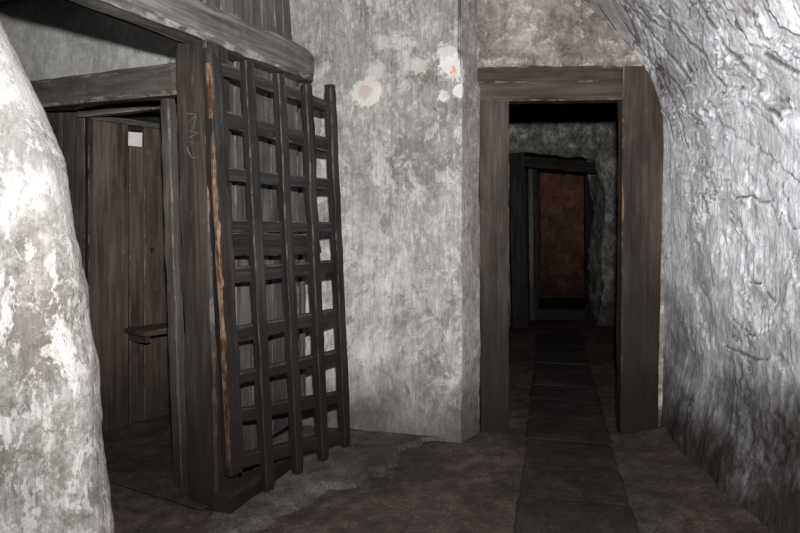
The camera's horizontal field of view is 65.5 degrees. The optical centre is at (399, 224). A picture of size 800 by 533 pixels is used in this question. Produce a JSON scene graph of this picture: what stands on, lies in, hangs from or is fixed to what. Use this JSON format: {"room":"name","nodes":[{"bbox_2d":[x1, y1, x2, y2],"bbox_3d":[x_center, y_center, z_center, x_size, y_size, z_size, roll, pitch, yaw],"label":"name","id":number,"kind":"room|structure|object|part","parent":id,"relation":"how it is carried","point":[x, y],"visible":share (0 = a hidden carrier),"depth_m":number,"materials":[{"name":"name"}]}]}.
{"room":"prison interior","nodes":[
{"label":"prison interior","id":0,"kind":"room"},
{"bbox_2d":[0,0,17,2],"bbox_3d":[-1.590,-1.600,1.350,4.020,0.020,6.700,0,0,0],"label":"ceiling","id":1,"kind":"structure","parent":0,"point":[1,1],"depth_m":4.44,"materials":[{"name":"paint"}]},
{"bbox_2d":[0,21,113,532],"bbox_3d":[-2.130,-0.190,1.874,2.473,2.920,0.876,0,0,0],"label":"wall","id":2,"kind":"structure","parent":0,"point":[54,478],"depth_m":1.86,"materials":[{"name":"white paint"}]},
{"bbox_2d":[0,0,480,442],"bbox_3d":[-1.527,-0.185,4.107,4.080,2.930,0.237,0,0,12],"label":"wall","id":3,"kind":"structure","parent":0,"point":[403,73],"depth_m":3.71,"materials":[{"name":"paint"}]},
{"bbox_2d":[97,102,297,115],"bbox_3d":[-1.259,-0.712,3.537,1.100,0.026,0.800,0,0,29],"label":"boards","id":4,"kind":"object","parent":3,"relation":"attached to","point":[150,113],"visible":0.02,"depth_m":3.87,"materials":[{"name":"black wood"}]},
{"bbox_2d":[102,319,773,532],"bbox_3d":[-0.200,1.238,4.100,6.800,0.090,12.200,0,0,0],"label":"floor","id":5,"kind":"structure","parent":0,"point":[472,485],"depth_m":3.02,"materials":[{"name":"stone"}]},
{"bbox_2d":[45,110,84,272],"bbox_3d":[-2.178,0.290,3.724,0.639,1.940,0.035,0,0,6],"label":"boards","id":6,"kind":"object","parent":5,"relation":"on","point":[68,129],"visible":0.09,"depth_m":3.68,"materials":[{"name":"brown wood"}]},
{"bbox_2d":[85,114,170,431],"bbox_3d":[-1.656,0.264,3.928,0.098,1.993,0.663,0,0,37],"label":"door","id":7,"kind":"structure","parent":5,"relation":"on","point":[126,272],"depth_m":3.85,"materials":[{"name":"brown wood"}]},
{"bbox_3d":[-1.832,0.311,3.664,0.053,1.897,0.030,0,0,37],"label":"edge post","id":8,"kind":"part","parent":7,"relation":"part of","materials":[{"name":"brown wood"}]},
{"bbox_2d":[30,62,176,109],"bbox_3d":[-1.644,-0.699,3.273,1.584,0.205,0.190,0,0,29],"label":"header timber","id":9,"kind":"object","parent":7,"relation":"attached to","point":[155,82],"visible":0.71,"depth_m":3.06,"materials":[{"name":"wood"}]},
{"bbox_3d":[-1.636,-0.635,3.922,0.058,0.034,0.648,0,0,37],"label":"rail","id":10,"kind":"part","parent":7,"relation":"part of","materials":[{"name":"brown wood"}]},
{"bbox_2d":[77,98,176,117],"bbox_3d":[-1.525,-0.659,3.516,0.742,0.062,0.064,0,0,21],"label":"rail","id":11,"kind":"object","parent":7,"relation":"attached to","point":[141,106],"visible":0.73,"depth_m":3.51,"materials":[{"name":"brown wood"}]},
{"bbox_3d":[-1.636,-0.667,4.009,0.033,0.131,0.488,0,0,37],"label":"rail","id":12,"kind":"part","parent":7,"relation":"part of","materials":[{"name":"brown wood"}]},
{"bbox_2d":[124,322,184,342],"bbox_3d":[-1.501,0.674,3.897,0.231,0.083,0.350,0,0,37],"label":"shelf","id":13,"kind":"object","parent":7,"relation":"attached to","point":[141,334],"visible":0.76,"depth_m":3.78,"materials":[{"name":"brown wood"}]},
{"bbox_2d":[161,41,237,511],"bbox_3d":[-0.947,0.212,2.863,0.409,2.101,0.181,0,0,27],"label":"post","id":14,"kind":"object","parent":5,"relation":"on","point":[194,372],"visible":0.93,"depth_m":2.78,"materials":[{"name":"brown wood"}]},
{"bbox_2d":[66,0,313,81],"bbox_3d":[-0.924,-0.891,2.733,0.198,0.216,1.599,0,0,29],"label":"overhead timber","id":15,"kind":"object","parent":14,"relation":"on","point":[185,21],"visible":0.87,"depth_m":2.75,"materials":[{"name":"wood"}]},
{"bbox_2d":[201,0,291,39],"bbox_3d":[-0.739,-1.265,3.039,0.044,0.656,0.651,0,0,29],"label":"upper boarding","id":16,"kind":"object","parent":15,"relation":"on","point":[273,15],"visible":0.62,"depth_m":3.10,"materials":[{"name":"brown wood"}]},
{"bbox_2d":[202,48,349,491],"bbox_3d":[-0.566,0.240,2.987,0.098,1.984,0.896,0,0,37],"label":"gate","id":17,"kind":"object","parent":14,"relation":"attached to","point":[250,239],"visible":1,"depth_m":2.92,"materials":[{"name":"brown wood"}]},
{"bbox_3d":[-0.589,-0.649,2.983,0.055,0.115,0.706,0,0,38],"label":"rail","id":18,"kind":"part","parent":17,"relation":"part of","materials":[{"name":"brown wood"}]},
{"bbox_3d":[-0.582,-0.439,2.994,0.055,0.122,0.706,0,0,38],"label":"rail","id":19,"kind":"part","parent":17,"relation":"part of","materials":[{"name":"brown wood"}]},
{"bbox_3d":[-0.573,-0.217,3.005,0.054,0.071,0.700,0,0,38],"label":"rail","id":20,"kind":"part","parent":17,"relation":"part of","materials":[{"name":"brown wood"}]},
{"bbox_3d":[-0.565,0.007,3.016,0.054,0.065,0.700,0,0,38],"label":"rail","id":21,"kind":"part","parent":17,"relation":"part of","materials":[{"name":"brown wood"}]},
{"bbox_3d":[-0.556,0.221,3.026,0.053,0.077,0.698,0,0,38],"label":"rail","id":22,"kind":"part","parent":17,"relation":"part of","materials":[{"name":"brown wood"}]},
{"bbox_3d":[-0.547,0.484,3.039,0.054,0.081,0.699,0,0,38],"label":"rail","id":23,"kind":"part","parent":17,"relation":"part of","materials":[{"name":"brown wood"}]},
{"bbox_3d":[-0.538,0.690,3.049,0.054,0.061,0.698,0,0,38],"label":"rail","id":24,"kind":"part","parent":17,"relation":"part of","materials":[{"name":"brown wood"}]},
{"bbox_3d":[-0.532,0.886,3.059,0.054,0.123,0.707,0,0,38],"label":"rail","id":25,"kind":"part","parent":17,"relation":"part of","materials":[{"name":"brown wood"}]},
{"bbox_3d":[-0.523,1.096,3.069,0.053,0.124,0.708,0,0,38],"label":"rail","id":26,"kind":"part","parent":17,"relation":"part of","materials":[{"name":"brown wood"}]},
{"bbox_2d":[212,456,290,513],"bbox_3d":[-0.668,1.208,2.946,0.102,0.109,0.595,0,0,19],"label":"sill timber","id":27,"kind":"structure","parent":5,"relation":"on","point":[232,496],"depth_m":2.76,"materials":[{"name":"brown wood"}]},
{"bbox_2d":[228,60,305,476],"bbox_3d":[-0.712,0.214,3.208,0.076,2.031,0.677,0,0,29],"label":"wooden plank wall","id":28,"kind":"structure","parent":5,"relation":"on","point":[274,304],"depth_m":3.22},
{"bbox_2d":[514,327,639,532],"bbox_3d":[1.228,1.276,4.646,0.524,0.070,6.055,0,0,13],"label":"path","id":29,"kind":"object","parent":5,"relation":"on","point":[572,482],"visible":0.97,"depth_m":3.39,"materials":[{"name":"grey stone"}]},
{"bbox_2d":[520,152,602,297],"bbox_3d":[2.400,-0.170,9.600,2.400,2.880,0.039,0,0,0],"label":"wall","id":30,"kind":"structure","parent":0,"point":[527,154],"depth_m":9.60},
{"bbox_2d":[509,102,617,325],"bbox_3d":[2.090,-0.175,7.798,1.780,2.890,0.097,0,0,0],"label":"wall","id":31,"kind":"structure","parent":0,"point":[586,130],"depth_m":7.80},
{"bbox_2d":[528,298,601,319],"bbox_3d":[2.397,1.199,9.050,1.715,0.173,1.503,0,0,4],"label":"step","id":32,"kind":"structure","parent":0,"point":[549,308],"depth_m":8.34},
{"bbox_2d":[538,158,592,298],"bbox_3d":[2.490,0.055,9.434,1.023,2.131,0.154,0,0,0],"label":"wall","id":33,"kind":"structure","parent":32,"relation":"on","point":[565,215],"depth_m":9.50,"materials":[{"name":"red paint"}]},
{"bbox_2d":[477,0,663,429],"bbox_3d":[1.099,-0.205,3.774,1.364,2.950,0.086,0,0,4],"label":"wall","id":34,"kind":"structure","parent":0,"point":[510,33],"depth_m":3.81,"materials":[{"name":"grey rock"}]},
{"bbox_2d":[477,65,663,433],"bbox_3d":[1.025,0.150,3.808,1.142,2.243,0.120,0,0,3],"label":"door frame","id":35,"kind":"structure","parent":34,"relation":"attached to","point":[640,116],"depth_m":3.76,"materials":[{"name":"brown wood"}]},
{"bbox_2d":[584,158,605,325],"bbox_3d":[2.510,0.170,8.065,0.160,2.200,0.550,0,0,0],"label":"wall","id":36,"kind":"structure","parent":0,"point":[592,308],"depth_m":8.04,"materials":[{"name":"grey stone"}]},
{"bbox_2d":[509,153,595,327],"bbox_3d":[1.971,0.190,8.029,1.269,2.164,0.748,0,0,0],"label":"door frame","id":37,"kind":"structure","parent":36,"relation":"attached to","point":[521,280],"depth_m":7.66,"materials":[{"name":"brown wood"}]},
{"bbox_2d":[580,0,799,532],"bbox_3d":[0.964,-0.185,0.990,1.315,2.870,5.980,0,0,0],"label":"wall","id":38,"kind":"structure","parent":0,"point":[725,74],"depth_m":2.94,"materials":[{"name":"grey stone"}]}
]}

